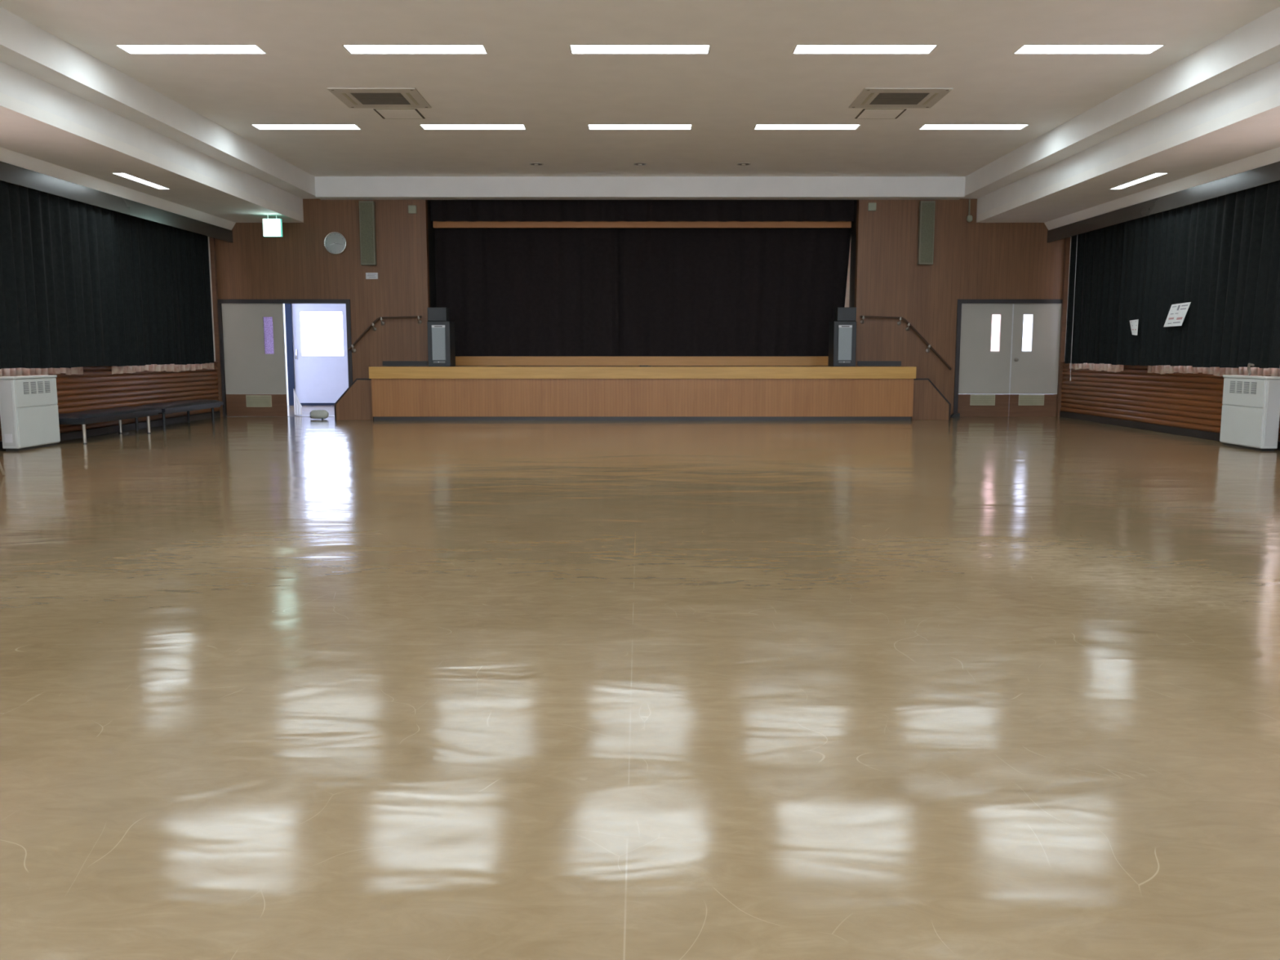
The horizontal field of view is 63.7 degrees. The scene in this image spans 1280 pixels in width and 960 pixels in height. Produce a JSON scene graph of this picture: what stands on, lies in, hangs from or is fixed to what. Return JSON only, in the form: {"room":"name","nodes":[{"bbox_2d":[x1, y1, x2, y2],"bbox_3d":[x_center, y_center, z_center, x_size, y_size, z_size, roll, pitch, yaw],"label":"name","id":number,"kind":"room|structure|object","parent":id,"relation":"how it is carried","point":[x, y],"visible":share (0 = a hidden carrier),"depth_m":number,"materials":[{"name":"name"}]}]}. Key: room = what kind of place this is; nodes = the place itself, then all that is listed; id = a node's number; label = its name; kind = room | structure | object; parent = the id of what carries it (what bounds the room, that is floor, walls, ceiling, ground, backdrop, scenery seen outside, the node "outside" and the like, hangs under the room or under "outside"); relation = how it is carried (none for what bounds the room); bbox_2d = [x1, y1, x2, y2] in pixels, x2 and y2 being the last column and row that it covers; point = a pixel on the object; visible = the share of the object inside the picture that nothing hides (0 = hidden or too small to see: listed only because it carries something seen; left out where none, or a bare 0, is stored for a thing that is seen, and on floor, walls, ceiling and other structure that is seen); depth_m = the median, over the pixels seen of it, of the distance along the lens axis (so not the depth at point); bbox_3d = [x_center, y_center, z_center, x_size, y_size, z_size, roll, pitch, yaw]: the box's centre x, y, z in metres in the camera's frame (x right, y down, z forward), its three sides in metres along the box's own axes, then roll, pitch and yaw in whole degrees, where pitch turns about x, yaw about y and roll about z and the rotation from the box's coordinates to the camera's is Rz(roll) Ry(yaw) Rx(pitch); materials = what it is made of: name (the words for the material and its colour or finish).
{"room":"community hall","nodes":[
{"label":"community hall","id":0,"kind":"room"},
{"bbox_2d":[0,92,303,222],"bbox_3d":[-6.685,-3.201,7.061,1.630,0.120,22.000,0,7,0],"label":"ceiling","id":1,"kind":"structure","parent":0,"point":[26,129],"depth_m":12.37,"materials":[{"name":"paint"}]},
{"bbox_2d":[112,173,169,189],"bbox_3d":[-6.600,-4.018,13.660,0.162,0.119,1.312,0,7,0],"label":"ceiling light","id":2,"kind":"object","parent":1,"relation":"attached to","point":[123,175],"visible":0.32,"depth_m":13.74,"materials":[{"name":"white paint"}]},
{"bbox_2d":[121,173,161,186],"bbox_3d":[-6.600,-4.000,13.662,0.136,0.015,1.286,0,7,0],"label":"diffuser","id":3,"kind":"object","parent":2,"relation":"attached to","point":[123,175],"depth_m":13.68,"materials":[{"name":"white"}]},
{"bbox_2d":[262,214,282,236],"bbox_3d":[-6.065,-4.193,17.002,0.294,0.348,0.083,0,7,0],"label":"exit sign","id":4,"kind":"object","parent":1,"relation":"hanging from","point":[271,227],"visible":1,"depth_m":16.97,"materials":[{"name":"white"}]},
{"bbox_2d":[208,236,215,361],"bbox_3d":[-7.575,-2.007,7.284,0.150,4.465,22.150,0,7,0],"label":"wall","id":5,"kind":"structure","parent":0,"point":[208,237],"depth_m":18.05,"materials":[{"name":"white paint"}]},
{"bbox_2d":[0,366,83,376],"bbox_3d":[-7.430,-2.354,12.077,0.076,2.322,3.150,0,7,0],"label":"curtain","id":6,"kind":"object","parent":5,"relation":"hanging from","point":[77,371],"visible":0.04,"depth_m":12.70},
{"bbox_2d":[0,181,123,368],"bbox_3d":[-7.217,-2.489,12.514,0.087,2.262,3.450,0,7,0],"label":"curtain","id":7,"kind":"object","parent":5,"relation":"hanging from","point":[60,300],"visible":0.87,"depth_m":12.71,"materials":[{"name":"fabric"}]},
{"bbox_2d":[0,362,219,441],"bbox_3d":[-7.486,-0.312,7.418,0.028,0.869,22.000,0,7,0],"label":"wall paneling","id":8,"kind":"structure","parent":5,"relation":"attached to","point":[97,388],"depth_m":15.04,"materials":[{"name":"wood"}]},
{"bbox_2d":[0,411,220,450],"bbox_3d":[-7.482,0.169,7.477,0.035,0.100,22.000,0,7,0],"label":"baseboard","id":9,"kind":"structure","parent":5,"relation":"attached to","point":[127,427],"depth_m":15.04,"materials":[{"name":"wood"}]},
{"bbox_2d":[0,160,232,242],"bbox_3d":[-7.310,-2.902,7.097,0.380,0.209,22.000,0,7,0],"label":"trim","id":10,"kind":"structure","parent":5,"relation":"attached to","point":[9,173],"depth_m":13.67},
{"bbox_2d":[0,146,235,230],"bbox_3d":[-7.275,-3.075,7.076,0.450,0.136,22.000,0,7,0],"label":"trim","id":11,"kind":"structure","parent":5,"relation":"attached to","point":[6,156],"depth_m":13.64,"materials":[{"name":"paint"}]},
{"bbox_2d":[108,211,214,366],"bbox_3d":[-7.328,-2.898,15.814,0.088,2.260,3.500,0,7,0],"label":"curtain","id":12,"kind":"object","parent":5,"relation":"hanging from","point":[163,271],"visible":0.89,"depth_m":15.80,"materials":[{"name":"fabric"}]},
{"bbox_2d":[111,362,213,373],"bbox_3d":[-7.430,-2.849,16.107,0.082,2.330,3.430,0,7,0],"label":"curtain","id":13,"kind":"object","parent":5,"relation":"hanging from","point":[153,367],"visible":0.12,"depth_m":16.00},
{"bbox_2d":[283,303,295,404],"bbox_3d":[-6.650,-2.920,22.270,4.500,2.600,0.120,0,7,0],"label":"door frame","id":14,"kind":"structure","parent":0,"point":[283,304],"depth_m":22.23,"materials":[{"name":"white paint"}]},
{"bbox_2d":[284,303,348,405],"bbox_3d":[-6.863,-2.739,22.231,1.485,2.250,0.122,0,7,0],"label":"door","id":15,"kind":"structure","parent":14,"relation":"in","point":[317,380],"depth_m":22.27,"materials":[{"name":"paint"}]},
{"bbox_2d":[426,200,436,306],"bbox_3d":[-3.794,-3.752,19.361,0.120,3.965,2.250,0,7,0],"label":"wall","id":16,"kind":"structure","parent":0,"point":[431,237],"depth_m":18.45,"materials":[{"name":"black wood"}]},
{"bbox_2d":[434,228,618,355],"bbox_3d":[-2.095,-3.498,18.860,3.409,2.450,0.056,0,7,0],"label":"stage curtain","id":17,"kind":"object","parent":16,"relation":"hanging from","point":[505,291],"visible":0.88,"depth_m":18.86,"materials":[{"name":"black fabric"}]},
{"bbox_2d":[430,200,853,221],"bbox_3d":[0.039,-4.857,18.262,7.507,0.533,0.067,0,7,0],"label":"valance","id":18,"kind":"object","parent":16,"relation":"hanging from","point":[440,210],"visible":0.63,"depth_m":18.27,"materials":[{"name":"black fabric"}]},
{"bbox_2d":[432,221,851,228],"bbox_3d":[0.039,-4.571,18.438,7.467,0.118,0.080,0,7,0],"label":"trim","id":19,"kind":"structure","parent":16,"relation":"attached to","point":[437,224],"depth_m":18.40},
{"bbox_2d":[0,404,1279,959],"bbox_3d":[0.000,0.029,9.425,15.400,0.100,26.300,0,7,0],"label":"floor","id":20,"kind":"structure","parent":0,"point":[271,687],"depth_m":3.42,"materials":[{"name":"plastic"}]},
{"bbox_2d":[0,374,60,451],"bbox_3d":[-7.279,-0.811,12.303,0.202,0.860,0.884,0,7,0],"label":"air conditioner unit","id":21,"kind":"object","parent":20,"relation":"on","point":[29,415],"visible":1,"depth_m":12.10,"materials":[{"name":"metal"}]},
{"bbox_2d":[58,406,161,444],"bbox_3d":[-7.160,-0.761,13.851,0.520,0.381,2.080,0,7,0],"label":"bench","id":22,"kind":"object","parent":20,"relation":"on","point":[83,418],"visible":0.88,"depth_m":13.49,"materials":[{"name":"black leather"}]},
{"bbox_2d":[134,399,223,431],"bbox_3d":[-7.160,-1.031,16.035,0.520,0.381,2.120,0,7,0],"label":"bench","id":23,"kind":"object","parent":20,"relation":"on","point":[175,406],"visible":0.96,"depth_m":15.74,"materials":[{"name":"black leather"}]},
{"bbox_2d":[309,409,328,419],"bbox_3d":[-5.473,-1.116,17.596,0.300,0.166,0.176,0,7,0],"label":"stopper","id":24,"kind":"object","parent":20,"relation":"on","point":[314,414],"visible":1,"depth_m":17.53,"materials":[{"name":"white plastic"}]},
{"bbox_2d":[333,378,373,419],"bbox_3d":[-4.858,-1.423,17.898,0.652,0.700,0.895,0,7,0],"label":"stairs","id":25,"kind":"structure","parent":20,"relation":"on","point":[356,402],"depth_m":17.47,"materials":[{"name":"brown wood"}]},
{"bbox_2d":[368,355,916,420],"bbox_3d":[0.043,-1.734,18.930,9.144,1.065,3.400,0,7,0],"label":"stage","id":26,"kind":"object","parent":20,"relation":"on","point":[478,388],"visible":0.98,"depth_m":17.29,"materials":[{"name":"brown wood"}]},
{"bbox_2d":[426,321,455,366],"bbox_3d":[-3.401,-2.329,17.658,0.378,0.758,0.500,0,7,0],"label":"loudspeaker","id":27,"kind":"object","parent":26,"relation":"on","point":[441,335],"visible":1,"depth_m":17.43,"materials":[{"name":"plastic"}]},
{"bbox_2d":[427,306,449,321],"bbox_3d":[-3.432,-2.817,17.552,0.320,0.233,0.310,0,7,0],"label":"monitor speaker","id":28,"kind":"object","parent":27,"relation":"on","point":[434,313],"visible":0.96,"depth_m":17.40},
{"bbox_2d":[428,309,444,319],"bbox_3d":[-3.432,-2.798,17.403,0.280,0.175,0.009,0,7,0],"label":"grille","id":29,"kind":"object","parent":28,"relation":"attached to","point":[433,313],"depth_m":17.40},
{"bbox_2d":[431,327,445,359],"bbox_3d":[-3.401,-2.299,17.419,0.224,0.547,0.019,0,7,0],"label":"grille","id":30,"kind":"object","parent":27,"relation":"attached to","point":[438,334],"depth_m":17.41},
{"bbox_2d":[828,321,856,366],"bbox_3d":[3.466,-2.329,17.658,0.378,0.758,0.500,0,7,0],"label":"loudspeaker","id":31,"kind":"object","parent":26,"relation":"on","point":[842,335],"visible":1,"depth_m":17.43,"materials":[{"name":"plastic"}]},
{"bbox_2d":[834,306,856,321],"bbox_3d":[3.496,-2.817,17.552,0.320,0.233,0.310,0,7,0],"label":"monitor speaker","id":32,"kind":"object","parent":31,"relation":"on","point":[841,313],"visible":0.96,"depth_m":17.40},
{"bbox_2d":[838,309,855,319],"bbox_3d":[3.496,-2.798,17.403,0.280,0.175,0.009,0,7,0],"label":"grille","id":33,"kind":"object","parent":32,"relation":"attached to","point":[842,313],"depth_m":17.40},
{"bbox_2d":[838,327,852,359],"bbox_3d":[3.466,-2.299,17.419,0.224,0.547,0.019,0,7,0],"label":"grille","id":34,"kind":"object","parent":31,"relation":"attached to","point":[845,334],"depth_m":17.41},
{"bbox_2d":[911,378,951,419],"bbox_3d":[4.944,-1.423,17.898,0.652,0.700,0.895,0,7,0],"label":"stairs","id":35,"kind":"structure","parent":20,"relation":"on","point":[928,403],"depth_m":17.47,"materials":[{"name":"brown wood"}]},
{"bbox_2d":[1219,374,1279,451],"bbox_3d":[7.279,-0.811,12.303,0.202,0.860,0.884,0,7,0],"label":"air conditioner unit","id":36,"kind":"object","parent":20,"relation":"on","point":[1251,406],"visible":1,"depth_m":12.11,"materials":[{"name":"metal"}]},
{"bbox_2d":[0,0,1279,176],"bbox_3d":[0.000,-3.896,6.813,11.100,0.100,21.680,0,7,0],"label":"ceiling","id":37,"kind":"structure","parent":0,"point":[750,75],"depth_m":11.04,"materials":[{"name":"paint"}]},
{"bbox_2d":[115,44,266,53],"bbox_3d":[-4.440,-4.326,10.206,1.382,0.119,0.302,0,7,0],"label":"ceiling light","id":38,"kind":"object","parent":37,"relation":"attached to","point":[131,49],"visible":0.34,"depth_m":10.33,"materials":[{"name":"white"}]},
{"bbox_2d":[124,45,260,49],"bbox_3d":[-4.440,-4.308,10.208,1.356,0.015,0.276,0,7,0],"label":"diffuser","id":39,"kind":"object","parent":38,"relation":"attached to","point":[126,47],"depth_m":10.27,"materials":[{"name":"white"}]},
{"bbox_2d":[251,124,361,129],"bbox_3d":[-4.440,-4.760,13.720,1.382,0.119,0.302,0,7,0],"label":"ceiling light","id":40,"kind":"object","parent":37,"relation":"attached to","point":[258,126],"visible":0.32,"depth_m":13.86,"materials":[{"name":"white paint"}]},
{"bbox_2d":[257,124,356,126],"bbox_3d":[-4.440,-4.742,13.722,1.356,0.015,0.276,0,7,0],"label":"diffuser","id":41,"kind":"object","parent":40,"relation":"attached to","point":[257,125],"depth_m":13.78,"materials":[{"name":"white"}]},
{"bbox_2d":[326,87,431,107],"bbox_3d":[-3.050,-4.496,12.140,1.000,0.016,0.920,0,7,0],"label":"air conditioner","id":42,"kind":"object","parent":37,"relation":"attached to","point":[353,97],"visible":1,"depth_m":12.07,"materials":[{"name":"plastic"}]},
{"bbox_2d":[341,93,357,104],"bbox_3d":[-3.420,-4.489,12.141,0.040,0.002,0.560,0,7,0],"label":"outlet","id":43,"kind":"object","parent":42,"relation":"attached to","point":[348,97],"depth_m":12.11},
{"bbox_2d":[351,93,406,100],"bbox_3d":[-3.050,-4.493,12.150,0.570,0.002,0.560,0,7,0],"label":"grille","id":44,"kind":"object","parent":42,"relation":"attached to","point":[356,96],"depth_m":12.04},
{"bbox_2d":[405,93,418,104],"bbox_3d":[-2.680,-4.489,12.141,0.040,0.002,0.560,0,7,0],"label":"outlet","id":45,"kind":"object","parent":42,"relation":"attached to","point":[411,97],"depth_m":12.11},
{"bbox_2d":[373,108,424,119],"bbox_3d":[-3.020,-4.601,12.953,0.534,0.006,0.522,0,7,0],"label":"hatch","id":46,"kind":"object","parent":37,"relation":"attached to","point":[387,113],"visible":1,"depth_m":12.94,"materials":[{"name":"paint"}]},
{"bbox_2d":[342,44,488,53],"bbox_3d":[-2.220,-4.326,10.206,1.382,0.119,0.302,0,7,0],"label":"ceiling light","id":47,"kind":"object","parent":37,"relation":"attached to","point":[352,49],"visible":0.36,"depth_m":10.33,"materials":[{"name":"white"}]},
{"bbox_2d":[347,45,484,49],"bbox_3d":[-2.220,-4.308,10.208,1.356,0.015,0.276,0,7,0],"label":"diffuser","id":48,"kind":"object","parent":47,"relation":"attached to","point":[349,47],"depth_m":10.27,"materials":[{"name":"white"}]},
{"bbox_2d":[419,124,526,129],"bbox_3d":[-2.220,-4.760,13.720,1.382,0.119,0.302,0,7,0],"label":"ceiling light","id":49,"kind":"object","parent":37,"relation":"attached to","point":[424,126],"visible":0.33,"depth_m":13.86,"materials":[{"name":"white"}]},
{"bbox_2d":[422,124,524,126],"bbox_3d":[-2.220,-4.742,13.722,1.356,0.015,0.276,0,7,0],"label":"diffuser","id":50,"kind":"object","parent":49,"relation":"attached to","point":[423,125],"depth_m":13.78,"materials":[{"name":"white"}]},
{"bbox_2d":[568,44,711,53],"bbox_3d":[0.000,-4.326,10.206,1.382,0.119,0.302,0,7,0],"label":"ceiling light","id":51,"kind":"object","parent":37,"relation":"attached to","point":[575,49],"visible":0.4,"depth_m":10.33,"materials":[{"name":"white"}]},
{"bbox_2d":[571,45,708,49],"bbox_3d":[0.000,-4.308,10.208,1.356,0.015,0.276,0,7,0],"label":"diffuser","id":52,"kind":"object","parent":51,"relation":"attached to","point":[573,47],"depth_m":10.27,"materials":[{"name":"white"}]},
{"bbox_2d":[587,124,692,129],"bbox_3d":[0.000,-4.760,13.720,1.382,0.119,0.302,0,7,0],"label":"ceiling light","id":53,"kind":"object","parent":37,"relation":"attached to","point":[590,126],"visible":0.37,"depth_m":13.86,"materials":[{"name":"white"}]},
{"bbox_2d":[589,124,690,126],"bbox_3d":[0.000,-4.742,13.722,1.356,0.015,0.276,0,7,0],"label":"diffuser","id":54,"kind":"object","parent":53,"relation":"attached to","point":[589,125],"depth_m":13.80,"materials":[{"name":"white"}]},
{"bbox_2d":[753,124,860,129],"bbox_3d":[2.220,-4.760,13.720,1.382,0.119,0.302,0,7,0],"label":"ceiling light","id":55,"kind":"object","parent":37,"relation":"attached to","point":[757,126],"visible":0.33,"depth_m":13.86,"materials":[{"name":"white"}]},
{"bbox_2d":[755,124,857,126],"bbox_3d":[2.220,-4.742,13.722,1.356,0.015,0.276,0,7,0],"label":"diffuser","id":56,"kind":"object","parent":55,"relation":"attached to","point":[756,125],"depth_m":13.78,"materials":[{"name":"white"}]},
{"bbox_2d":[791,44,937,53],"bbox_3d":[2.220,-4.326,10.206,1.382,0.119,0.302,0,7,0],"label":"ceiling light","id":57,"kind":"object","parent":37,"relation":"attached to","point":[799,49],"visible":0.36,"depth_m":10.33,"materials":[{"name":"white"}]},
{"bbox_2d":[795,45,932,49],"bbox_3d":[2.220,-4.308,10.208,1.356,0.015,0.276,0,7,0],"label":"diffuser","id":58,"kind":"object","parent":57,"relation":"attached to","point":[797,47],"depth_m":10.27,"materials":[{"name":"white"}]},
{"bbox_2d":[855,108,906,119],"bbox_3d":[3.020,-4.601,12.953,0.534,0.006,0.522,0,7,0],"label":"hatch","id":59,"kind":"object","parent":37,"relation":"attached to","point":[867,113],"visible":1,"depth_m":12.94,"materials":[{"name":"paint"}]},
{"bbox_2d":[848,87,953,107],"bbox_3d":[3.050,-4.496,12.140,1.000,0.016,0.920,0,7,0],"label":"air conditioner","id":60,"kind":"object","parent":37,"relation":"attached to","point":[869,97],"visible":1,"depth_m":12.07,"materials":[{"name":"plastic"}]},
{"bbox_2d":[861,93,874,104],"bbox_3d":[2.680,-4.489,12.141,0.040,0.002,0.560,0,7,0],"label":"outlet","id":61,"kind":"object","parent":60,"relation":"attached to","point":[868,97],"depth_m":12.11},
{"bbox_2d":[873,93,928,100],"bbox_3d":[3.050,-4.493,12.150,0.570,0.002,0.560,0,7,0],"label":"grille","id":62,"kind":"object","parent":60,"relation":"attached to","point":[877,96],"depth_m":12.04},
{"bbox_2d":[922,93,938,104],"bbox_3d":[3.420,-4.489,12.141,0.040,0.002,0.560,0,7,0],"label":"outlet","id":63,"kind":"object","parent":60,"relation":"attached to","point":[931,97],"depth_m":12.11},
{"bbox_2d":[918,124,1028,129],"bbox_3d":[4.440,-4.760,13.720,1.382,0.119,0.302,0,7,0],"label":"ceiling light","id":64,"kind":"object","parent":37,"relation":"attached to","point":[924,126],"visible":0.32,"depth_m":13.86,"materials":[{"name":"white"}]},
{"bbox_2d":[923,124,1022,126],"bbox_3d":[4.440,-4.742,13.722,1.356,0.015,0.276,0,7,0],"label":"diffuser","id":65,"kind":"object","parent":64,"relation":"attached to","point":[923,125],"depth_m":13.78,"materials":[{"name":"white"}]},
{"bbox_2d":[1013,44,1164,53],"bbox_3d":[4.440,-4.326,10.206,1.382,0.119,0.302,0,7,0],"label":"ceiling light","id":66,"kind":"object","parent":37,"relation":"attached to","point":[1024,49],"visible":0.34,"depth_m":10.33,"materials":[{"name":"white"}]},
{"bbox_2d":[1019,45,1155,49],"bbox_3d":[4.440,-4.308,10.208,1.356,0.015,0.276,0,7,0],"label":"diffuser","id":67,"kind":"object","parent":66,"relation":"attached to","point":[1024,47],"depth_m":10.27,"materials":[{"name":"white"}]},
{"bbox_2d":[215,199,1064,415],"bbox_3d":[0.000,-3.357,18.201,15.000,4.465,0.150,0,7,0],"label":"wall","id":68,"kind":"structure","parent":0,"point":[972,260],"depth_m":18.09,"materials":[{"name":"brown wood"}]},
{"bbox_2d":[0,61,303,215],"bbox_3d":[-5.895,-3.613,7.010,0.050,0.710,22.000,0,7,0],"label":"trim","id":69,"kind":"structure","parent":68,"relation":"attached to","point":[18,84],"depth_m":11.81,"materials":[{"name":"white paint"}]},
{"bbox_2d":[0,6,319,199],"bbox_3d":[-5.710,-3.754,6.992,0.320,0.425,22.000,0,7,0],"label":"ceiling beam","id":70,"kind":"structure","parent":68,"relation":"attached to","point":[24,46],"depth_m":11.36,"materials":[{"name":"white paint"}]},
{"bbox_2d":[208,236,222,417],"bbox_3d":[-7.465,-2.807,18.158,0.070,3.385,0.070,0,7,0],"label":"trim","id":71,"kind":"structure","parent":68,"relation":"attached to","point":[212,241],"depth_m":18.12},
{"bbox_2d":[217,299,352,416],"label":"door","id":72,"kind":"structure","parent":68,"relation":"in","point":[253,354],"depth_m":18.28,"materials":[{"name":"grey metal"}]},
{"bbox_2d":[293,388,302,414],"bbox_3d":[-6.176,-1.414,18.607,0.144,0.469,0.040,0,7,0],"label":"cloth","id":73,"kind":"object","parent":72,"relation":"hanging from","point":[297,406],"visible":1,"depth_m":18.62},
{"bbox_2d":[324,231,346,254],"bbox_3d":[-5.318,-4.133,17.998,0.392,0.392,0.060,0,7,0],"label":"wall clock","id":74,"kind":"object","parent":68,"relation":"attached to","point":[335,242],"visible":1,"depth_m":17.98,"materials":[{"name":"silver metal"}]},
{"bbox_2d":[358,200,376,265],"bbox_3d":[-4.739,-4.295,17.945,0.256,1.090,0.126,0,7,0],"label":"speaker","id":75,"kind":"object","parent":68,"relation":"attached to","point":[366,208],"visible":1,"depth_m":17.89},
{"bbox_2d":[348,315,422,352],"bbox_3d":[-4.490,-2.571,18.163,1.316,0.642,0.115,0,7,0],"label":"handrail","id":76,"kind":"object","parent":68,"relation":"attached to","point":[381,318],"visible":1,"depth_m":18.10,"materials":[{"name":"brown wood"}]},
{"bbox_2d":[382,360,427,365],"bbox_3d":[-4.161,-2.065,18.264,0.794,0.085,0.039,0,7,0],"label":"trim","id":77,"kind":"structure","parent":68,"relation":"attached to","point":[384,362],"depth_m":18.25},
{"bbox_2d":[314,176,965,199],"bbox_3d":[0.000,-5.077,17.751,11.100,0.440,0.320,0,7,0],"label":"ceiling beam","id":78,"kind":"structure","parent":68,"relation":"attached to","point":[326,188],"depth_m":17.60,"materials":[{"name":"white paint"}]},
{"bbox_2d":[857,360,901,365],"bbox_3d":[4.240,-2.065,18.264,0.771,0.085,0.039,0,7,0],"label":"trim","id":79,"kind":"structure","parent":68,"relation":"attached to","point":[859,362],"depth_m":18.25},
{"bbox_2d":[859,315,951,369],"bbox_3d":[4.688,-2.418,18.182,1.644,0.950,0.115,0,7,0],"label":"handrail","id":80,"kind":"object","parent":68,"relation":"attached to","point":[927,350],"visible":1,"depth_m":18.12,"materials":[{"name":"brown wood"}]},
{"bbox_2d":[917,200,935,264],"bbox_3d":[4.984,-4.300,17.945,0.256,1.079,0.126,0,7,0],"label":"speaker","id":81,"kind":"object","parent":68,"relation":"attached to","point":[926,208],"visible":1,"depth_m":17.89},
{"bbox_2d":[953,299,1062,416],"bbox_3d":[6.552,-2.163,18.326,1.922,2.066,0.195,0,7,0],"label":"door","id":82,"kind":"structure","parent":68,"relation":"in","point":[1007,352],"depth_m":18.29,"materials":[{"name":"grey metal"}]},
{"bbox_2d":[1056,237,1070,417],"bbox_3d":[7.465,-2.807,18.158,0.070,3.385,0.070,0,7,0],"label":"trim","id":83,"kind":"structure","parent":68,"relation":"attached to","point":[1067,241],"depth_m":18.13,"materials":[{"name":"wood"}]},
{"bbox_2d":[960,6,1279,199],"bbox_3d":[5.710,-3.754,6.992,0.320,0.425,22.000,0,7,0],"label":"ceiling beam","id":84,"kind":"structure","parent":68,"relation":"attached to","point":[1254,46],"depth_m":11.36,"materials":[{"name":"white paint"}]},
{"bbox_2d":[976,61,1279,215],"bbox_3d":[5.895,-3.613,7.010,0.050,0.710,22.000,0,7,0],"label":"trim","id":85,"kind":"structure","parent":68,"relation":"attached to","point":[1261,84],"depth_m":11.83,"materials":[{"name":"white paint"}]},
{"bbox_2d":[848,200,857,306],"bbox_3d":[3.873,-3.752,19.361,0.120,3.965,2.250,0,7,0],"label":"wall","id":86,"kind":"structure","parent":0,"point":[852,231],"depth_m":18.48,"materials":[{"name":"black wood"}]},
{"bbox_2d":[617,228,848,355],"bbox_3d":[1.736,-3.507,18.931,4.353,2.450,0.060,0,7,0],"label":"stage curtain","id":87,"kind":"object","parent":86,"relation":"hanging from","point":[682,291],"visible":0.93,"depth_m":18.93,"materials":[{"name":"black fabric"}]},
{"bbox_2d":[844,242,850,306],"bbox_3d":[3.781,-3.426,18.752,0.220,2.333,0.012,0,7,0],"label":"curtain","id":88,"kind":"object","parent":86,"relation":"attached to","point":[847,290],"visible":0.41,"depth_m":18.74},
{"bbox_2d":[1064,236,1071,356],"bbox_3d":[7.575,-2.007,7.284,0.150,4.465,22.150,0,7,0],"label":"wall","id":89,"kind":"structure","parent":0,"point":[1070,237],"depth_m":18.02,"materials":[{"name":"white paint"}]},
{"bbox_2d":[1064,222,1124,364],"bbox_3d":[7.330,-2.977,16.434,0.094,2.256,2.350,0,7,-1],"label":"curtain","id":90,"kind":"object","parent":89,"relation":"hanging from","point":[1098,265],"visible":0.77,"depth_m":16.57,"materials":[{"name":"fabric"}]},
{"bbox_2d":[1069,363,1124,372],"bbox_3d":[7.429,-2.925,16.692,0.075,2.322,1.950,0,7,0],"label":"curtain","id":91,"kind":"object","parent":89,"relation":"hanging from","point":[1101,366],"visible":0.12,"depth_m":16.68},
{"bbox_2d":[1044,146,1279,230],"bbox_3d":[7.275,-3.075,7.076,0.450,0.136,22.000,0,7,0],"label":"trim","id":92,"kind":"structure","parent":89,"relation":"attached to","point":[1272,156],"depth_m":13.64,"materials":[{"name":"paint"}]},
{"bbox_2d":[1047,160,1279,242],"bbox_3d":[7.310,-2.902,7.097,0.380,0.209,22.000,0,7,0],"label":"trim","id":93,"kind":"structure","parent":89,"relation":"attached to","point":[1270,173],"depth_m":13.67,"materials":[{"name":"paint"}]},
{"bbox_2d":[1059,411,1279,450],"bbox_3d":[7.482,0.169,7.477,0.035,0.100,22.000,0,7,0],"label":"baseboard","id":94,"kind":"structure","parent":89,"relation":"attached to","point":[1151,427],"depth_m":15.14,"materials":[{"name":"wood"}]},
{"bbox_2d":[1060,362,1279,441],"bbox_3d":[7.486,-0.312,7.418,0.028,0.869,22.000,0,7,0],"label":"panelling","id":95,"kind":"structure","parent":89,"relation":"attached to","point":[1191,401],"depth_m":15.18,"materials":[{"name":"wood"}]},
{"bbox_2d":[1116,181,1279,368],"bbox_3d":[7.216,-2.603,13.407,0.088,2.254,4.050,0,7,0],"label":"curtain","id":96,"kind":"object","parent":89,"relation":"hanging from","point":[1220,255],"visible":0.9,"depth_m":13.11,"materials":[{"name":"fabric"}]},
{"bbox_2d":[1129,319,1138,335],"bbox_3d":[7.143,-2.208,14.926,0.013,0.227,0.271,0,7,0],"label":"flyer","id":97,"kind":"object","parent":96,"relation":"attached to","point":[1134,323],"visible":1,"depth_m":14.88,"materials":[{"name":"white paper"}]},
{"bbox_2d":[1163,302,1191,327],"bbox_3d":[7.143,-2.199,13.721,0.014,0.304,0.671,0,7,0],"label":"flyer","id":98,"kind":"object","parent":96,"relation":"attached to","point":[1177,313],"visible":1,"depth_m":13.70,"materials":[{"name":"white paper"}]},
{"bbox_2d":[1167,304,1187,324],"bbox_3d":[7.140,-2.200,13.691,0.009,0.236,0.493,0,7,0],"label":"print","id":99,"kind":"object","parent":98,"relation":"attached to","point":[1177,313],"depth_m":13.69},
{"bbox_2d":[1147,364,1279,376],"bbox_3d":[7.429,-2.489,13.169,0.081,2.322,3.650,0,7,0],"label":"curtain","id":100,"kind":"object","parent":89,"relation":"hanging from","point":[1220,371],"visible":0.06,"depth_m":13.28,"materials":[{"name":"fabric"}]},
{"bbox_2d":[976,92,1279,222],"bbox_3d":[6.685,-3.201,7.061,1.630,0.120,22.000,0,7,0],"label":"ceiling","id":101,"kind":"structure","parent":0,"point":[1252,129],"depth_m":12.53,"materials":[{"name":"paint"}]},
{"bbox_2d":[1110,173,1167,189],"bbox_3d":[6.600,-4.018,13.660,0.162,0.119,1.312,0,7,0],"label":"ceiling light","id":102,"kind":"object","parent":101,"relation":"attached to","point":[1155,175],"visible":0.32,"depth_m":13.74,"materials":[{"name":"white"}]},
{"bbox_2d":[1118,173,1158,186],"bbox_3d":[6.600,-4.000,13.662,0.136,0.015,1.286,0,7,0],"label":"diffuser","id":103,"kind":"object","parent":102,"relation":"attached to","point":[1155,175],"depth_m":13.68,"materials":[{"name":"white"}]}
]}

